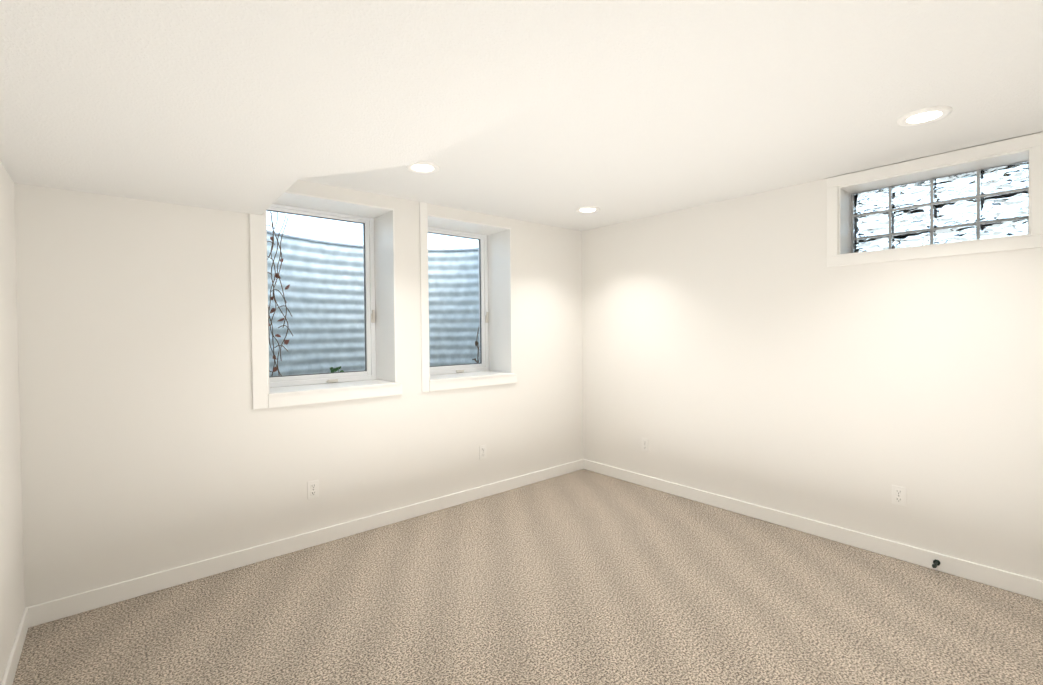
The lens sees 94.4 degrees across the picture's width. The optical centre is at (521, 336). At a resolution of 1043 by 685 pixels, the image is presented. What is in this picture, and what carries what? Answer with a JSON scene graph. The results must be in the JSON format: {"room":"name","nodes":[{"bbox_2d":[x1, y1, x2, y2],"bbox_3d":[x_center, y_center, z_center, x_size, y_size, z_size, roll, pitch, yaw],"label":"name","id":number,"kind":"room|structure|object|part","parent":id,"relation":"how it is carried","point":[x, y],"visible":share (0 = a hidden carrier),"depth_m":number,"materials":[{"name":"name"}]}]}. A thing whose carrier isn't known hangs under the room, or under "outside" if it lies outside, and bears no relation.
{"room":"empty basement room","nodes":[
{"label":"empty basement room","id":0,"kind":"room"},
{"bbox_2d":[0,162,24,684],"bbox_3d":[-1.103,0.222,0.545,0.300,2.405,4.400,-1,1,-40],"label":"wall","id":1,"kind":"structure","parent":0,"point":[12,607],"depth_m":2.09,"materials":[{"name":"white paint"}]},
{"bbox_2d":[1,606,32,684],"bbox_3d":[-1.068,1.371,0.779,0.017,0.100,4.100,-1,1,-40],"label":"baseboard","id":2,"kind":"structure","parent":1,"relation":"attached to","point":[26,622],"depth_m":2.09,"materials":[{"name":"white wood"}]},
{"bbox_2d":[14,180,582,607],"bbox_3d":[-1.025,0.175,3.774,4.600,2.405,0.420,-1,1,-40],"label":"wall","id":3,"kind":"structure","parent":0,"point":[152,441],"depth_m":2.80,"materials":[{"name":"white paint"}]},
{"bbox_2d":[33,459,584,625],"bbox_3d":[-0.876,1.329,3.620,3.930,0.100,0.017,-1,1,-40],"label":"baseboard","id":4,"kind":"structure","parent":3,"relation":"attached to","point":[49,611],"depth_m":2.99,"materials":[{"name":"white wood"}]},
{"bbox_2d":[307,480,318,498],"bbox_3d":[-1.379,1.014,3.196,0.070,0.115,0.010,-1,1,-40],"label":"electrical outlet plate","id":5,"kind":"object","parent":3,"relation":"attached to","point":[313,489],"visible":1,"depth_m":3.19,"materials":[{"name":"white plastic"}]},
{"bbox_2d":[266,204,375,387],"bbox_3d":[-1.503,-0.287,3.575,0.846,1.272,0.070,-1,1,-40],"label":"window","id":6,"kind":"structure","parent":3,"relation":"in","point":[364,291],"depth_m":3.74,"materials":[{"name":"grey"}]},
{"bbox_3d":[-1.504,-0.294,3.576,0.774,1.214,0.048,-1,1,-40],"label":"window sash","id":7,"kind":"part","parent":6,"relation":"part of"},
{"bbox_2d":[326,379,337,382],"bbox_3d":[-1.403,0.333,3.580,0.092,0.022,0.058,-1,1,-40],"label":"handle","id":8,"kind":"object","parent":6,"relation":"attached to","point":[332,380],"depth_m":3.58,"materials":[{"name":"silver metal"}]},
{"bbox_2d":[371,310,374,322],"bbox_3d":[-1.166,-0.157,3.801,0.032,0.100,0.022,-1,1,-40],"label":"lock","id":9,"kind":"object","parent":6,"relation":"attached to","point":[373,317],"visible":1,"depth_m":3.79,"materials":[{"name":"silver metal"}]},
{"bbox_2d":[249,213,401,409],"bbox_3d":[-1.275,-0.157,3.272,0.990,1.199,0.018,-1,1,-40],"label":"window frame","id":10,"kind":"structure","parent":3,"relation":"attached to","point":[261,399],"depth_m":2.99,"materials":[{"name":"white"}]},
{"bbox_2d":[264,191,397,395],"bbox_3d":[-1.363,-0.284,3.411,0.870,1.300,0.361,-1,1,-40],"label":"liner","id":11,"kind":"object","parent":3,"relation":"attached to","point":[385,296],"visible":0.62,"depth_m":3.60,"materials":[{"name":"white"}]},
{"bbox_2d":[428,227,488,374],"bbox_3d":[-0.647,-0.306,4.302,0.821,1.272,0.070,-1,1,-40],"label":"window","id":12,"kind":"structure","parent":3,"relation":"in","point":[480,299],"depth_m":4.51,"materials":[{"name":"grey"}]},
{"bbox_3d":[-0.648,-0.313,4.302,0.749,1.214,0.048,-1,1,-40],"label":"window sash","id":13,"kind":"part","parent":12,"relation":"part of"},
{"bbox_2d":[485,312,488,322],"bbox_3d":[-0.320,-0.176,4.520,0.032,0.100,0.022,-1,1,-40],"label":"lock","id":14,"kind":"object","parent":12,"relation":"attached to","point":[487,317],"visible":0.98,"depth_m":4.51,"materials":[{"name":"silver metal"}]},
{"bbox_2d":[419,202,516,391],"bbox_3d":[-0.412,-0.307,4.004,0.942,1.460,0.018,-1,1,-40],"label":"window frame","id":15,"kind":"structure","parent":3,"relation":"attached to","point":[427,385],"depth_m":3.72,"materials":[{"name":"white"}]},
{"bbox_2d":[427,214,513,381],"bbox_3d":[-0.508,-0.303,4.137,0.845,1.300,0.361,-1,1,-40],"label":"liner","id":16,"kind":"object","parent":3,"relation":"attached to","point":[500,299],"visible":0.71,"depth_m":4.36,"materials":[{"name":"white paint"}]},
{"bbox_2d":[479,445,485,458],"bbox_3d":[-0.326,0.982,4.091,0.070,0.115,0.010,-1,1,-40],"label":"electrical outlet plate","id":17,"kind":"object","parent":3,"relation":"attached to","point":[482,451],"visible":1,"depth_m":4.09,"materials":[{"name":"white plastic"}]},
{"bbox_2d":[0,0,749,214],"bbox_3d":[-0.525,-0.875,1.227,1.500,0.281,4.100,-1,1,-40],"label":"ceiling","id":18,"kind":"structure","parent":0,"point":[259,107],"depth_m":1.38,"materials":[{"name":"white paint"}]},
{"bbox_2d":[12,469,1042,684],"bbox_3d":[0.412,1.488,2.116,4.600,0.200,4.820,-1,1,-40],"label":"floor","id":19,"kind":"structure","parent":0,"point":[583,577],"depth_m":2.41,"materials":[{"name":"carpet"}]},
{"bbox_2d":[298,0,1042,230],"bbox_3d":[0.387,-1.127,2.079,4.600,0.220,4.820,-1,1,-40],"label":"ceiling","id":20,"kind":"structure","parent":0,"point":[750,97],"depth_m":2.24,"materials":[{"name":"white paint"}]},
{"bbox_2d":[406,161,439,172],"bbox_3d":[-0.594,-1.013,2.903,0.200,0.013,0.200,-1,1,-40],"label":"recessed light","id":21,"kind":"object","parent":20,"relation":"in","point":[436,167],"depth_m":2.89,"materials":[{"name":"white"}]},
{"bbox_3d":[-0.594,-1.010,2.904,0.128,0.003,0.128,-1,1,-40],"label":"recessed ceiling light lens","id":22,"kind":"part","parent":21,"relation":"part of","materials":[{"name":"white plastic"}]},
{"bbox_2d":[575,206,599,212],"bbox_3d":[0.544,-1.039,3.972,0.200,0.013,0.200,-1,1,-40],"label":"recessed light","id":23,"kind":"object","parent":20,"relation":"in","point":[578,209],"depth_m":3.95,"materials":[{"name":"white"}]},
{"bbox_3d":[0.544,-1.036,3.972,0.128,0.003,0.128,-1,1,-40],"label":"recessed ceiling light lens","id":24,"kind":"part","parent":23,"relation":"part of","materials":[{"name":"white plastic"}]},
{"bbox_2d":[897,106,951,125],"bbox_3d":[1.885,-1.027,2.263,0.200,0.013,0.200,-1,1,-40],"label":"recessed light","id":25,"kind":"object","parent":20,"relation":"in","point":[944,110],"depth_m":2.25,"materials":[{"name":"white"}]},
{"bbox_3d":[1.885,-1.024,2.263,0.128,0.003,0.128,-1,1,-40],"label":"recessed ceiling light lens","id":26,"kind":"part","parent":25,"relation":"part of","materials":[{"name":"white plastic"}]},
{"bbox_2d":[582,132,1042,580],"bbox_3d":[2.166,0.151,3.322,0.320,2.405,4.400,-1,1,-40],"label":"wall","id":27,"kind":"structure","parent":0,"point":[753,349],"depth_m":3.27,"materials":[{"name":"white paint"}]},
{"bbox_2d":[642,438,647,451],"bbox_3d":[1.108,0.974,4.335,0.010,0.115,0.070,-1,1,-40],"label":"electrical outlet plate","id":28,"kind":"object","parent":27,"relation":"attached to","point":[644,444],"visible":1,"depth_m":4.33,"materials":[{"name":"white plastic"}]},
{"bbox_2d":[585,459,1042,600],"bbox_3d":[1.951,1.305,3.344,0.017,0.100,4.100,-1,1,-40],"label":"baseboard","id":29,"kind":"structure","parent":27,"relation":"attached to","point":[1023,585],"depth_m":3.13,"materials":[{"name":"white wood"}]},
{"bbox_2d":[932,559,939,567],"bbox_3d":[2.378,1.311,2.775,0.078,0.032,0.032,-1,1,-40],"label":"doorstop","id":30,"kind":"object","parent":29,"relation":"attached to","point":[936,563],"visible":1,"depth_m":2.79,"materials":[{"name":"grey"}]},
{"bbox_2d":[892,485,905,506],"bbox_3d":[2.295,0.970,2.937,0.010,0.115,0.070,-1,1,-40],"label":"electrical outlet plate","id":31,"kind":"object","parent":27,"relation":"attached to","point":[898,495],"visible":1,"depth_m":2.93,"materials":[{"name":"white plastic"}]},
{"bbox_2d":[838,148,1031,255],"bbox_3d":[2.434,-0.751,2.896,0.234,0.455,0.870,-1,1,-40],"label":"liner","id":32,"kind":"object","parent":27,"relation":"attached to","point":[845,192],"visible":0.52,"depth_m":2.91,"materials":[{"name":"white"}]},
{"bbox_2d":[827,132,1042,266],"bbox_3d":[2.351,-0.749,2.824,0.014,0.585,1.000,-1,1,-40],"label":"window frame","id":33,"kind":"structure","parent":27,"relation":"attached to","point":[1035,238],"depth_m":2.73,"materials":[{"name":"white"}]},
{"bbox_2d":[851,162,1028,252],"bbox_3d":[2.562,-0.753,3.004,0.100,0.435,0.850,-1,1,-40],"label":"blocks","id":34,"kind":"object","parent":27,"relation":"in","point":[987,203],"visible":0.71,"depth_m":2.92,"materials":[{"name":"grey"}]},
{"bbox_3d":[-1.441,1.007,4.485,2.960,1.130,1.190,-1,1,-40],"label":"gravel","id":35,"kind":"object","parent":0,"visible":0},
{"bbox_2d":[266,211,292,375],"bbox_3d":[-1.877,-0.302,3.639,0.292,1.523,0.115,-1,1,-40],"label":"vine","id":36,"kind":"object","parent":35,"relation":"on","point":[277,276],"depth_m":3.65,"materials":[{"name":"brown plant"}]},
{"bbox_2d":[330,366,343,372],"bbox_3d":[-1.725,0.360,4.306,0.291,0.183,0.132,-1,1,-40],"label":"weeds","id":37,"kind":"object","parent":35,"relation":"on","point":[335,369],"visible":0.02,"depth_m":4.34,"materials":[{"name":"green plant"}]},
{"bbox_2d":[267,230,478,387],"bbox_3d":[-1.361,-0.035,4.365,2.388,1.714,0.894,-1,1,-40],"label":"well","id":38,"kind":"object","parent":35,"relation":"on","point":[303,354],"depth_m":4.60,"materials":[{"name":"grey metal"}]},
{"bbox_2d":[472,327,478,362],"bbox_3d":[-0.427,0.103,4.790,0.159,0.654,0.097,-1,1,-40],"label":"vine","id":39,"kind":"object","parent":35,"relation":"on","point":[476,344],"depth_m":4.77,"materials":[{"name":"brown plant"}]}
]}

